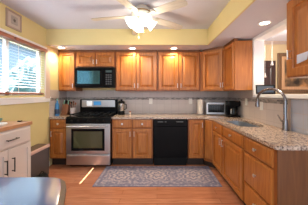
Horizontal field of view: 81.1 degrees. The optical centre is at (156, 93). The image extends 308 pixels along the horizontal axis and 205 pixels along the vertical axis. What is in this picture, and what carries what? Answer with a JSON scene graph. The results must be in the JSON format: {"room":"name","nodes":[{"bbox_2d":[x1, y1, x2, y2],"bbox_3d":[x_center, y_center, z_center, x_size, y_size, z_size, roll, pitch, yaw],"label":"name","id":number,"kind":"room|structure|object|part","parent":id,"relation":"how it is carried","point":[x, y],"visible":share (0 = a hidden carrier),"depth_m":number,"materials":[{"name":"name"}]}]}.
{"room":"kitchen","nodes":[
{"label":"kitchen","id":0,"kind":"room"},
{"bbox_2d":[0,2,58,164],"bbox_3d":[-1.970,0.077,1.400,0.140,2.386,5.000,0,0,0],"label":"wall","id":1,"kind":"structure","parent":0,"point":[38,113],"depth_m":2.84,"materials":[{"name":"yellow paint"}]},
{"bbox_2d":[5,7,21,32],"bbox_3d":[-1.889,-0.970,2.380,0.019,0.230,0.250,0,0,0],"label":"framed picture","id":2,"kind":"object","parent":1,"relation":"attached to","point":[13,20],"visible":1,"depth_m":2.36},
{"bbox_2d":[11,15,17,25],"bbox_3d":[-1.885,-0.970,2.380,0.002,0.110,0.110,0,0,0],"label":"print","id":3,"kind":"object","parent":2,"relation":"attached to","point":[14,19],"depth_m":2.38},
{"bbox_2d":[0,28,50,104],"bbox_3d":[-1.927,-0.328,2.150,0.145,0.925,2.100,0,0,0],"label":"window","id":4,"kind":"structure","parent":1,"relation":"in","point":[20,100],"depth_m":2.61,"materials":[{"name":"white paint"}]},
{"bbox_2d":[0,31,13,93],"bbox_3d":[-1.905,-0.374,1.788,0.100,0.756,1.115,0,0,0],"label":"window blind","id":5,"kind":"object","parent":4,"relation":"attached to","point":[3,35],"visible":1,"depth_m":2.23,"materials":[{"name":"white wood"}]},
{"bbox_3d":[-1.910,-0.355,2.225,0.002,0.690,0.008,0,0,0],"label":"ladder cord","id":6,"kind":"part","parent":5,"relation":"part of","materials":[{"name":"white fabric"}]},
{"bbox_3d":[-1.877,-0.770,2.145,0.045,0.030,1.790,0,0,0],"label":"head casing","id":7,"kind":"part","parent":4,"relation":"part of","materials":[{"name":"white paint"}]},
{"bbox_3d":[-1.917,0.091,2.150,0.077,0.087,2.100,0,0,0],"label":"sill","id":8,"kind":"part","parent":4,"relation":"part of","materials":[{"name":"white paint"}]},
{"bbox_2d":[9,37,47,93],"bbox_3d":[-1.905,-0.374,2.712,0.100,0.756,0.695,0,0,0],"label":"window blind","id":9,"kind":"object","parent":4,"relation":"attached to","point":[18,41],"visible":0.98,"depth_m":2.60,"materials":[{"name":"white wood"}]},
{"bbox_3d":[-1.910,-0.355,2.485,0.002,0.690,0.008,0,0,0],"label":"ladder cord","id":10,"kind":"part","parent":9,"relation":"part of","materials":[{"name":"white fabric"}]},
{"bbox_3d":[-1.930,-0.006,2.712,0.036,0.020,0.683,0,0,0],"label":"rail","id":11,"kind":"part","parent":9,"relation":"part of","materials":[{"name":"white plastic"}]},
{"bbox_3d":[-1.890,-0.357,2.145,0.020,0.865,2.050,0,0,0],"label":"casing","id":12,"kind":"part","parent":4,"relation":"part of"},
{"bbox_2d":[49,90,66,116],"bbox_3d":[-1.896,0.164,3.471,0.008,0.483,0.602,0,0,0],"label":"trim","id":13,"kind":"structure","parent":1,"relation":"attached to","point":[61,96],"depth_m":3.36,"materials":[{"name":"tile"}]},
{"bbox_2d":[46,29,207,44],"bbox_3d":[-0.514,-0.981,3.100,2.771,0.271,0.020,0,0,0],"label":"wall","id":14,"kind":"structure","parent":0,"point":[53,36],"depth_m":3.09,"materials":[{"name":"yellow paint"}]},
{"bbox_2d":[0,0,289,53],"bbox_3d":[1.450,-1.010,1.500,7.100,0.331,5.200,0,0,0],"label":"ceiling","id":15,"kind":"structure","parent":0,"point":[49,14],"depth_m":2.46,"materials":[{"name":"white paint"}]},
{"bbox_2d":[91,0,187,38],"bbox_3d":[-0.239,-0.911,2.312,1.228,0.408,1.254,0,0,0],"label":"ceiling fan","id":16,"kind":"object","parent":15,"relation":"hanging from","point":[141,14],"visible":1,"depth_m":2.22,"materials":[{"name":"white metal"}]},
{"bbox_3d":[-0.619,-0.979,2.328,0.470,0.007,0.132,-3,11,4],"label":"blade","id":17,"kind":"part","parent":16,"relation":"part of","materials":[{"name":"white wood"}]},
{"bbox_3d":[-0.352,-0.979,1.905,0.132,0.007,0.470,12,8,21],"label":"blade","id":18,"kind":"part","parent":16,"relation":"part of","materials":[{"name":"white wood"}]},
{"bbox_3d":[-0.316,-0.900,2.239,0.158,0.153,0.145,0,0,0],"label":"lamp shade","id":19,"kind":"part","parent":16,"relation":"part of","materials":[{"name":"white glass"}]},
{"bbox_3d":[-0.256,-0.900,2.421,0.145,0.153,0.158,0,0,0],"label":"lamp shade","id":20,"kind":"part","parent":16,"relation":"part of","materials":[{"name":"white glass"}]},
{"bbox_3d":[-0.134,-0.900,2.179,0.145,0.153,0.158,0,0,0],"label":"lamp shade","id":21,"kind":"part","parent":16,"relation":"part of","materials":[{"name":"white glass"}]},
{"bbox_3d":[-0.074,-0.900,2.361,0.158,0.153,0.145,0,0,0],"label":"lamp shade","id":22,"kind":"part","parent":16,"relation":"part of","materials":[{"name":"white glass"}]},
{"bbox_3d":[0.132,-0.979,2.028,0.470,0.007,0.132,4,-8,40],"label":"blade","id":23,"kind":"part","parent":16,"relation":"part of","materials":[{"name":"white wood"}]},
{"bbox_3d":[0.164,-0.979,2.527,0.470,0.007,0.132,4,-13,-32],"label":"blade","id":24,"kind":"part","parent":16,"relation":"part of","materials":[{"name":"white wood"}]},
{"bbox_2d":[257,21,271,25],"bbox_3d":[1.280,-0.841,2.140,0.150,0.007,0.150,0,0,0],"label":"recessed light","id":25,"kind":"object","parent":15,"relation":"in","point":[263,23],"visible":1,"depth_m":2.14,"materials":[{"name":"white"}]},
{"bbox_2d":[287,0,307,77],"bbox_3d":[1.297,-0.494,1.275,0.302,0.699,0.750,0,0,0],"label":"upper cabinet","id":26,"kind":"object","parent":15,"relation":"hanging from","point":[297,10],"visible":1,"depth_m":1.53,"materials":[{"name":"brown wood"}]},
{"bbox_2d":[297,51,307,63],"bbox_3d":[1.179,-0.293,1.458,0.002,0.083,0.117,0,0,0],"label":"paper notice","id":27,"kind":"object","parent":26,"relation":"attached to","point":[301,57],"visible":1,"depth_m":1.46,"materials":[{"name":"white paper"}]},
{"bbox_2d":[48,160,243,204],"bbox_3d":[1.300,1.300,1.500,7.400,0.060,5.200,0,0,0],"label":"floor","id":28,"kind":"structure","parent":0,"point":[79,180],"depth_m":2.32,"materials":[{"name":"brown wood"}]},
{"bbox_2d":[0,121,31,176],"bbox_3d":[-1.673,0.796,1.705,0.443,0.948,0.890,0,0,0],"label":"base cabinet","id":29,"kind":"object","parent":28,"relation":"on","point":[15,143],"visible":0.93,"depth_m":1.90,"materials":[{"name":"beige paint"}]},
{"bbox_3d":[-1.495,0.874,1.631,0.020,0.632,0.323,0,0,0],"label":"door","id":30,"kind":"part","parent":29,"relation":"part of","materials":[{"name":"beige paint"}]},
{"bbox_3d":[-1.468,0.723,1.845,0.035,0.145,0.011,0,0,0],"label":"handle","id":31,"kind":"part","parent":29,"relation":"part of","materials":[{"name":"metal"}]},
{"bbox_3d":[-1.494,0.463,1.795,0.022,0.170,0.650,0,0,0],"label":"drawer","id":32,"kind":"part","parent":29,"relation":"part of","materials":[{"name":"beige paint"}]},
{"bbox_2d":[0,121,31,131],"bbox_3d":[-1.690,0.343,1.705,0.409,0.040,0.890,0,0,0],"label":"countertop","id":33,"kind":"structure","parent":29,"relation":"on","point":[11,124],"depth_m":1.93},
{"bbox_3d":[-1.495,0.874,1.960,0.020,0.632,0.320,0,0,0],"label":"door","id":34,"kind":"part","parent":29,"relation":"part of","materials":[{"name":"beige paint"}]},
{"bbox_2d":[0,177,65,204],"bbox_3d":[-1.020,0.919,0.618,1.200,0.702,1.236,0,0,0],"label":"dining table","id":35,"kind":"object","parent":28,"relation":"on","point":[13,190],"visible":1,"depth_m":1.05,"materials":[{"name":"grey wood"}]},
{"bbox_2d":[31,144,49,176],"bbox_3d":[-1.795,1.028,2.510,0.190,0.485,0.710,0,0,0],"label":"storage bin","id":36,"kind":"object","parent":28,"relation":"on","point":[39,152],"visible":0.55,"depth_m":2.64,"materials":[{"name":"grey plastic"}]},
{"bbox_3d":[-1.802,0.788,2.510,0.155,0.006,0.680,0,0,0],"label":"lid","id":37,"kind":"part","parent":36,"relation":"part of","materials":[{"name":"grey plastic"}]},
{"bbox_2d":[36,171,48,176],"bbox_3d":[-1.621,1.175,2.520,0.160,0.191,0.246,0,0,0],"label":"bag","id":38,"kind":"object","parent":28,"relation":"on","point":[44,174],"visible":0.41,"depth_m":2.51,"materials":[{"name":"black plastic"}]},
{"bbox_2d":[50,119,65,164],"bbox_3d":[-1.730,0.854,3.444,0.314,0.833,0.655,0,0,0],"label":"base cabinet","id":39,"kind":"object","parent":28,"relation":"on","point":[57,126],"visible":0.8,"depth_m":3.15,"materials":[{"name":"brown wood"}]},
{"bbox_3d":[-1.730,0.866,3.159,0.272,0.508,0.023,0,0,0],"label":"door","id":40,"kind":"part","parent":39,"relation":"part of","materials":[{"name":"brown wood"}]},
{"bbox_3d":[-1.730,0.523,3.159,0.272,0.137,0.022,0,0,0],"label":"drawer","id":41,"kind":"part","parent":39,"relation":"part of","materials":[{"name":"brown wood"}]},
{"bbox_2d":[49,115,71,118],"bbox_3d":[-1.729,0.421,3.457,0.324,0.032,0.629,0,0,0],"label":"countertop","id":42,"kind":"structure","parent":39,"relation":"on","point":[59,116],"depth_m":3.14,"materials":[{"name":"stone"}]},
{"bbox_2d":[55,99,59,115],"bbox_3d":[-1.845,0.246,3.330,0.074,0.318,0.074,0,0,0],"label":"bottle","id":43,"kind":"object","parent":42,"relation":"on","point":[57,110],"visible":0.99,"depth_m":3.30,"materials":[{"name":"blue plastic"}]},
{"bbox_2d":[61,100,70,115],"bbox_3d":[-1.745,0.258,3.445,0.110,0.294,0.170,0,0,0],"label":"knife block","id":44,"kind":"object","parent":42,"relation":"on","point":[66,106],"visible":0.98,"depth_m":3.42,"materials":[{"name":"brown wood"}]},
{"bbox_2d":[70,101,75,113],"bbox_3d":[-1.635,0.269,3.500,0.108,0.271,0.108,0,0,35],"label":"utensil crock","id":45,"kind":"object","parent":42,"relation":"on","point":[72,109],"visible":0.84,"depth_m":3.46,"materials":[{"name":"ceramic"}]},
{"bbox_2d":[66,99,117,165],"bbox_3d":[-1.181,0.689,3.371,0.760,1.162,0.698,0,0,0],"label":"gas range","id":46,"kind":"object","parent":28,"relation":"on","point":[89,130],"visible":0.99,"depth_m":3.08,"materials":[{"name":"silver metal"}]},
{"bbox_3d":[-1.181,0.555,3.052,0.680,0.025,0.060,0,0,0],"label":"handle","id":47,"kind":"part","parent":46,"relation":"part of","materials":[{"name":"metal"}]},
{"bbox_3d":[-1.181,1.054,3.075,0.720,0.023,0.021,0,0,0],"label":"handle","id":48,"kind":"part","parent":46,"relation":"part of","materials":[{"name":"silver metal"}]},
{"bbox_3d":[-1.181,0.768,3.110,0.752,0.514,0.060,0,0,0],"label":"oven door","id":49,"kind":"part","parent":46,"relation":"part of","materials":[{"name":"metal"}]},
{"bbox_3d":[-1.181,1.127,3.112,0.752,0.183,0.055,0,0,0],"label":"drawer","id":50,"kind":"part","parent":46,"relation":"part of","materials":[{"name":"metal"}]},
{"bbox_3d":[-1.181,0.451,3.107,0.760,0.114,0.065,0,0,0],"label":"control panel","id":51,"kind":"part","parent":46,"relation":"part of","materials":[{"name":"black metal"}]},
{"bbox_2d":[68,113,117,116],"bbox_3d":[-1.181,0.403,3.415,0.760,0.020,0.610,0,0,0],"label":"cooktop","id":52,"kind":"object","parent":46,"relation":"in","point":[113,114],"depth_m":3.29,"materials":[{"name":"black metal"}]},
{"bbox_3d":[-1.186,0.193,3.643,0.670,0.140,0.006,0,0,0],"label":"control display panel","id":53,"kind":"part","parent":46,"relation":"part of","materials":[{"name":"metal"}]},
{"bbox_2d":[112,119,152,164],"bbox_3d":[-0.433,0.854,3.444,0.721,0.833,0.655,0,0,0],"label":"base cabinet","id":54,"kind":"object","parent":28,"relation":"on","point":[132,139],"visible":0.93,"depth_m":3.15,"materials":[{"name":"brown wood"}]},
{"bbox_3d":[-0.609,0.523,3.159,0.328,0.137,0.022,0,0,0],"label":"drawer","id":55,"kind":"part","parent":54,"relation":"part of","materials":[{"name":"brown wood"}]},
{"bbox_3d":[-0.609,0.866,3.159,0.328,0.508,0.023,0,0,0],"label":"door","id":56,"kind":"part","parent":54,"relation":"part of","materials":[{"name":"brown wood"}]},
{"bbox_3d":[-0.258,0.523,3.159,0.328,0.137,0.022,0,0,0],"label":"drawer","id":57,"kind":"part","parent":54,"relation":"part of","materials":[{"name":"brown wood"}]},
{"bbox_3d":[-0.258,0.866,3.159,0.328,0.508,0.023,0,0,0],"label":"door","id":58,"kind":"part","parent":54,"relation":"part of","materials":[{"name":"brown wood"}]},
{"bbox_2d":[92,166,221,186],"bbox_3d":[0.005,1.266,2.805,1.780,0.009,0.690,0,0,0],"label":"rug","id":59,"kind":"object","parent":28,"relation":"on","point":[111,176],"visible":1,"depth_m":2.72,"materials":[{"name":"grey fabric"}]},
{"bbox_2d":[153,119,187,164],"bbox_3d":[0.237,0.855,3.410,0.598,0.830,0.590,0,0,0],"label":"dishwasher","id":60,"kind":"object","parent":28,"relation":"on","point":[170,136],"visible":0.98,"depth_m":3.14,"materials":[{"name":"black metal"}]},
{"bbox_3d":[0.237,1.192,3.225,0.582,0.155,0.040,0,0,0],"label":"kick plate","id":61,"kind":"part","parent":60,"relation":"part of","materials":[{"name":"black metal"}]},
{"bbox_3d":[0.237,0.841,3.161,0.594,0.538,0.048,0,0,0],"label":"door","id":62,"kind":"part","parent":60,"relation":"part of","materials":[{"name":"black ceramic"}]},
{"bbox_3d":[0.237,0.505,3.159,0.594,0.124,0.052,0,0,0],"label":"control panel","id":63,"kind":"part","parent":60,"relation":"part of","materials":[{"name":"black plastic"}]},
{"bbox_3d":[0.237,0.519,3.125,0.482,0.025,0.020,0,0,0],"label":"handle","id":64,"kind":"part","parent":60,"relation":"part of","materials":[{"name":"black plastic"}]},
{"bbox_2d":[187,119,203,164],"bbox_3d":[0.690,0.854,3.444,0.288,0.833,0.655,0,0,0],"label":"base cabinet","id":65,"kind":"object","parent":28,"relation":"on","point":[195,126],"visible":0.78,"depth_m":3.15,"materials":[{"name":"brown wood"}]},
{"bbox_3d":[0.690,0.788,3.159,0.246,0.663,0.023,0,0,0],"label":"door","id":66,"kind":"part","parent":65,"relation":"part of","materials":[{"name":"brown wood"}]},
{"bbox_2d":[203,119,215,167],"bbox_3d":[1.156,0.854,3.405,0.644,0.833,0.733,0,0,0],"label":"base cabinet","id":67,"kind":"object","parent":28,"relation":"on","point":[208,124],"visible":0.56,"depth_m":3.10,"materials":[{"name":"brown wood"}]},
{"bbox_3d":[0.888,0.788,3.098,0.022,0.663,0.155,0,0,-42],"label":"door","id":68,"kind":"part","parent":67,"relation":"part of","materials":[{"name":"brown wood"}]},
{"bbox_2d":[111,113,307,149],"bbox_3d":[0.342,0.421,2.583,2.278,0.032,2.376,0,0,0],"label":"countertop","id":69,"kind":"structure","parent":67,"relation":"on","point":[271,136],"depth_m":2.05,"materials":[{"name":"stone"}]},
{"bbox_2d":[118,99,126,114],"bbox_3d":[-0.686,0.255,3.514,0.154,0.300,0.131,0,0,35],"label":"kettle","id":70,"kind":"object","parent":69,"relation":"on","point":[121,104],"visible":0.98,"depth_m":3.47,"materials":[{"name":"metal"}]},
{"bbox_2d":[197,98,203,114],"bbox_3d":[0.855,0.244,3.570,0.140,0.322,0.140,0,0,0],"label":"paper towel holder","id":71,"kind":"object","parent":69,"relation":"on","point":[199,102],"visible":1,"depth_m":3.52,"materials":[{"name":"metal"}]},
{"bbox_2d":[205,102,224,114],"bbox_3d":[1.173,0.282,3.530,0.430,0.245,0.306,0,0,7],"label":"toaster oven","id":72,"kind":"object","parent":69,"relation":"on","point":[210,107],"visible":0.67,"depth_m":3.42,"materials":[{"name":"silver glass"}]},
{"bbox_3d":[1.121,0.270,3.414,0.295,0.160,0.008,0,0,7],"label":"glass door","id":73,"kind":"part","parent":72,"relation":"part of","materials":[{"name":"black glass"}]},
{"bbox_2d":[225,101,240,116],"bbox_3d":[1.355,0.263,3.207,0.190,0.285,0.225,0,0,0],"label":"coffee maker","id":74,"kind":"object","parent":69,"relation":"on","point":[230,106],"visible":1,"depth_m":3.14,"materials":[{"name":"black plastic"}]},
{"bbox_3d":[1.355,0.247,3.280,0.190,0.255,0.080,0,0,0],"label":"water tank","id":75,"kind":"part","parent":74,"relation":"part of","materials":[{"name":"black plastic"}]},
{"bbox_2d":[227,121,258,126],"bbox_3d":[1.202,0.507,2.575,0.353,0.140,0.718,0,0,0],"label":"sink","id":76,"kind":"object","parent":69,"relation":"in","point":[239,123],"visible":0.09,"depth_m":2.85,"materials":[{"name":"metal"}]},
{"bbox_2d":[255,88,288,130],"bbox_3d":[1.387,0.165,2.197,0.068,0.480,0.468,0,0,-11],"label":"faucet","id":77,"kind":"object","parent":69,"relation":"on","point":[284,121],"visible":0.98,"depth_m":2.00,"materials":[{"name":"silver metal"}]},
{"bbox_3d":[1.382,0.007,2.200,0.030,0.165,0.439,0,0,-12],"label":"spout","id":78,"kind":"part","parent":77,"relation":"part of","materials":[{"name":"silver metal"}]},
{"bbox_2d":[213,121,226,181],"bbox_3d":[1.190,0.854,2.812,0.577,0.833,0.447,0,0,0],"label":"base cabinet","id":79,"kind":"object","parent":28,"relation":"on","point":[217,127],"visible":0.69,"depth_m":2.78,"materials":[{"name":"brown wood"}]},
{"bbox_3d":[0.944,0.523,2.812,0.022,0.137,0.419,0,0,0],"label":"drawer","id":80,"kind":"part","parent":79,"relation":"part of","materials":[{"name":"brown wood"}]},
{"bbox_3d":[0.944,0.891,2.812,0.023,0.558,0.419,0,0,0],"label":"door","id":81,"kind":"part","parent":79,"relation":"part of","materials":[{"name":"brown wood"}]},
{"bbox_2d":[221,126,245,204],"bbox_3d":[1.190,0.854,2.273,0.577,0.833,0.621,0,0,0],"label":"base cabinet","id":82,"kind":"object","parent":28,"relation":"on","point":[232,143],"visible":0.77,"depth_m":2.19,"materials":[{"name":"brown wood"}]},
{"bbox_3d":[0.944,0.523,2.273,0.022,0.137,0.593,0,0,0],"label":"drawer","id":83,"kind":"part","parent":82,"relation":"part of","materials":[{"name":"brown wood"}]},
{"bbox_2d":[244,136,307,204],"bbox_3d":[1.192,0.854,1.690,0.573,0.833,0.535,0,0,0],"label":"base cabinet","id":84,"kind":"object","parent":28,"relation":"on","point":[272,176],"visible":0.91,"depth_m":1.47,"materials":[{"name":"brown wood"}]},
{"bbox_3d":[0.944,1.055,1.704,0.022,0.220,0.469,0,0,0],"label":"drawer","id":85,"kind":"part","parent":84,"relation":"part of","materials":[{"name":"brown wood"}]},
{"bbox_3d":[0.944,0.773,1.704,0.022,0.303,0.469,0,0,0],"label":"drawer","id":86,"kind":"part","parent":84,"relation":"part of","materials":[{"name":"brown wood"}]},
{"bbox_3d":[0.944,0.529,1.704,0.022,0.145,0.469,0,0,0],"label":"drawer","id":87,"kind":"part","parent":84,"relation":"part of","materials":[{"name":"brown wood"}]},
{"bbox_3d":[1.216,0.854,1.429,0.523,0.833,0.013,0,0,0],"label":"panel","id":88,"kind":"part","parent":84,"relation":"part of","materials":[{"name":"brown wood"}]},
{"bbox_2d":[82,44,307,93],"bbox_3d":[1.475,0.077,3.850,7.050,2.386,0.140,0,0,0],"label":"wall","id":89,"kind":"structure","parent":0,"point":[270,50],"depth_m":3.80,"materials":[{"name":"paint"}]},
{"bbox_2d":[58,50,81,90],"bbox_3d":[-1.728,-0.452,3.589,0.335,0.787,0.365,0,0,0],"label":"upper cabinet","id":90,"kind":"object","parent":89,"relation":"attached to","point":[67,58],"visible":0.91,"depth_m":3.44,"materials":[{"name":"brown wood"}]},
{"bbox_3d":[-1.728,-0.435,3.449,0.295,0.714,0.023,0,0,0],"label":"door","id":91,"kind":"part","parent":90,"relation":"part of","materials":[{"name":"brown wood"}]},
{"bbox_2d":[76,50,115,67],"bbox_3d":[-1.179,-0.678,3.589,0.754,0.333,0.365,0,0,0],"label":"upper cabinet","id":92,"kind":"object","parent":89,"relation":"attached to","point":[84,58],"visible":0.91,"depth_m":3.45,"materials":[{"name":"brown wood"}]},
{"bbox_3d":[-1.363,-0.662,3.449,0.347,0.260,0.023,0,0,0],"label":"door","id":93,"kind":"part","parent":92,"relation":"part of","materials":[{"name":"brown wood"}]},
{"bbox_2d":[75,67,115,87],"bbox_3d":[-1.179,-0.318,3.553,0.738,0.385,0.434,0,0,0],"label":"microwave","id":94,"kind":"object","parent":92,"relation":"attached to","point":[85,77],"visible":0.98,"depth_m":3.38,"materials":[{"name":"black plastic"}]},
{"bbox_3d":[-1.274,-0.312,3.393,0.542,0.335,0.035,0,0,0],"label":"door","id":95,"kind":"part","parent":94,"relation":"part of","materials":[{"name":"black glass"}]},
{"bbox_3d":[-0.906,-0.312,3.394,0.186,0.335,0.032,0,0,0],"label":"control panel","id":96,"kind":"part","parent":94,"relation":"part of","materials":[{"name":"black plastic"}]},
{"bbox_3d":[-0.996,-0.662,3.449,0.347,0.260,0.023,0,0,0],"label":"door","id":97,"kind":"part","parent":92,"relation":"part of","materials":[{"name":"brown wood"}]},
{"bbox_2d":[115,50,156,90],"bbox_3d":[-0.395,-0.452,3.589,0.806,0.787,0.365,0,0,0],"label":"upper cabinet","id":98,"kind":"object","parent":89,"relation":"attached to","point":[136,70],"visible":1,"depth_m":3.44,"materials":[{"name":"brown wood"}]},
{"bbox_3d":[-0.592,-0.435,3.449,0.373,0.714,0.023,0,0,0],"label":"door","id":99,"kind":"part","parent":98,"relation":"part of","materials":[{"name":"brown wood"}]},
{"bbox_3d":[-0.199,-0.435,3.449,0.373,0.714,0.023,0,0,0],"label":"door","id":100,"kind":"part","parent":98,"relation":"part of","materials":[{"name":"brown wood"}]},
{"bbox_2d":[67,90,227,112],"bbox_3d":[-0.220,0.164,3.776,3.640,0.483,0.008,0,0,0],"label":"backsplash","id":101,"kind":"structure","parent":89,"relation":"attached to","point":[136,101],"depth_m":3.77,"materials":[{"name":"tile"}]},
{"bbox_2d":[158,50,199,90],"bbox_3d":[0.422,-0.452,3.589,0.820,0.787,0.365,0,0,0],"label":"upper cabinet","id":102,"kind":"object","parent":89,"relation":"attached to","point":[178,70],"visible":1,"depth_m":3.44,"materials":[{"name":"brown wood"}]},
{"bbox_3d":[0.222,-0.435,3.449,0.380,0.714,0.023,0,0,0],"label":"door","id":103,"kind":"part","parent":102,"relation":"part of","materials":[{"name":"brown wood"}]},
{"bbox_3d":[0.622,-0.435,3.449,0.380,0.714,0.023,0,0,0],"label":"door","id":104,"kind":"part","parent":102,"relation":"part of","materials":[{"name":"brown wood"}]},
{"bbox_2d":[200,46,223,90],"bbox_3d":[1.158,-0.452,3.466,0.646,0.787,0.610,0,0,0],"label":"upper cabinet","id":105,"kind":"object","parent":89,"relation":"attached to","point":[211,60],"visible":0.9,"depth_m":3.31,"materials":[{"name":"brown wood"}]},
{"bbox_2d":[264,61,275,93],"bbox_3d":[2.120,0.285,3.781,0.740,1.970,0.038,0,0,0],"label":"door","id":106,"kind":"structure","parent":89,"relation":"in","point":[270,71],"depth_m":3.77,"materials":[{"name":"brown wood"}]},
{"bbox_3d":[2.120,0.270,3.769,0.580,1.700,0.014,0,0,0],"label":"panel","id":107,"kind":"part","parent":106,"relation":"part of","materials":[{"name":"brown wood"}]},
{"bbox_2d":[264,41,286,43],"bbox_3d":[3.310,-1.081,3.792,3.380,0.070,0.015,0,0,0],"label":"trim","id":108,"kind":"structure","parent":89,"relation":"attached to","point":[265,42],"depth_m":3.79,"materials":[{"name":"white paint"}]},
{"bbox_2d":[277,53,307,92],"bbox_3d":[3.110,-0.440,3.772,1.150,0.840,0.044,0,0,0],"label":"framed painting","id":109,"kind":"object","parent":89,"relation":"attached to","point":[285,84],"visible":0.71,"depth_m":3.76,"materials":[{"name":"brown wood"}]},
{"bbox_3d":[3.110,-0.440,3.764,1.000,0.690,0.007,0,0,0],"label":"frame","id":110,"kind":"part","parent":109,"relation":"part of","materials":[{"name":"brown wood"}]},
{"bbox_2d":[208,0,255,44],"bbox_3d":[0.881,-0.981,1.005,0.020,0.271,4.210,0,0,0],"label":"wall","id":111,"kind":"structure","parent":0,"point":[233,9],"depth_m":2.22,"materials":[{"name":"yellow paint"}]},
{"bbox_3d":[1.550,0.212,1.990,0.120,2.115,3.580,0,0,0],"label":"wall","id":112,"kind":"structure","parent":0,"visible":0},
{"bbox_2d":[222,38,252,90],"bbox_3d":[1.288,-0.452,2.949,0.324,0.787,0.438,0,0,0],"label":"upper cabinet","id":113,"kind":"object","parent":112,"relation":"attached to","point":[237,55],"visible":1,"depth_m":2.73,"materials":[{"name":"brown wood"}]},
{"bbox_3d":[1.169,-0.435,2.944,0.023,0.714,0.388,0,0,0],"label":"door","id":114,"kind":"part","parent":113,"relation":"part of","materials":[{"name":"brown wood"}]},
{"bbox_2d":[228,90,287,127],"bbox_3d":[1.486,0.164,2.901,0.008,0.483,1.742,0,0,0],"label":"backsplash","id":115,"kind":"structure","parent":112,"relation":"attached to","point":[272,107],"depth_m":2.60,"materials":[{"name":"tile"}]},
{"bbox_2d":[253,19,286,93],"bbox_3d":[1.528,-0.398,1.464,0.155,0.895,2.528,0,0,0],"label":"trim","id":116,"kind":"structure","parent":112,"relation":"attached to","point":[258,41],"depth_m":2.70,"materials":[{"name":"white paint"}]},
{"bbox_2d":[253,94,307,98],"bbox_3d":[1.550,0.026,1.450,0.220,0.044,2.499,0,0,0],"label":"trim","id":117,"kind":"structure","parent":112,"relation":"attached to","point":[294,96],"depth_m":2.00,"materials":[{"name":"white paint"}]},
{"bbox_2d":[255,85,274,93],"bbox_3d":[1.535,-0.063,2.554,0.240,0.134,0.059,0,0,22],"label":"smart display","id":118,"kind":"object","parent":117,"relation":"on","point":[259,88],"visible":0.59,"depth_m":2.55,"materials":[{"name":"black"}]},
{"bbox_2d":[288,98,290,130],"bbox_3d":[1.482,0.228,2.010,0.016,0.355,0.040,0,0,0],"label":"trim","id":119,"kind":"structure","parent":112,"relation":"attached to","point":[289,99],"depth_m":2.00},
{"bbox_2d":[291,99,307,134],"bbox_3d":[1.486,0.228,1.445,0.008,0.355,1.090,0,0,0],"label":"backsplash","id":120,"kind":"structure","parent":112,"relation":"attached to","point":[299,107],"depth_m":1.87,"materials":[{"name":"grey tile"}]},
{"label":"outside","id":121,"kind":"structure","parent":0,"visible":0},
{"bbox_3d":[-8.030,1.795,5.000,11.940,0.050,22.000,0,0,0],"label":"ground","id":122,"kind":"structure","parent":121,"visible":0},
{"bbox_2d":[0,39,35,91],"bbox_3d":[-10.500,-0.980,6.000,3.600,5.500,19.600,0,0,0],"label":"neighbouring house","id":123,"kind":"structure","parent":122,"relation":"on","point":[15,52],"depth_m":11.37,"materials":[{"name":"blue"}]},
{"bbox_2d":[9,56,35,91],"bbox_3d":[-6.163,-0.040,8.902,2.020,3.620,1.659,0,0,0],"label":"tree","id":124,"kind":"object","parent":122,"relation":"on","point":[22,88],"visible":0.24,"depth_m":8.25,"materials":[{"name":"green plant"}]}
]}

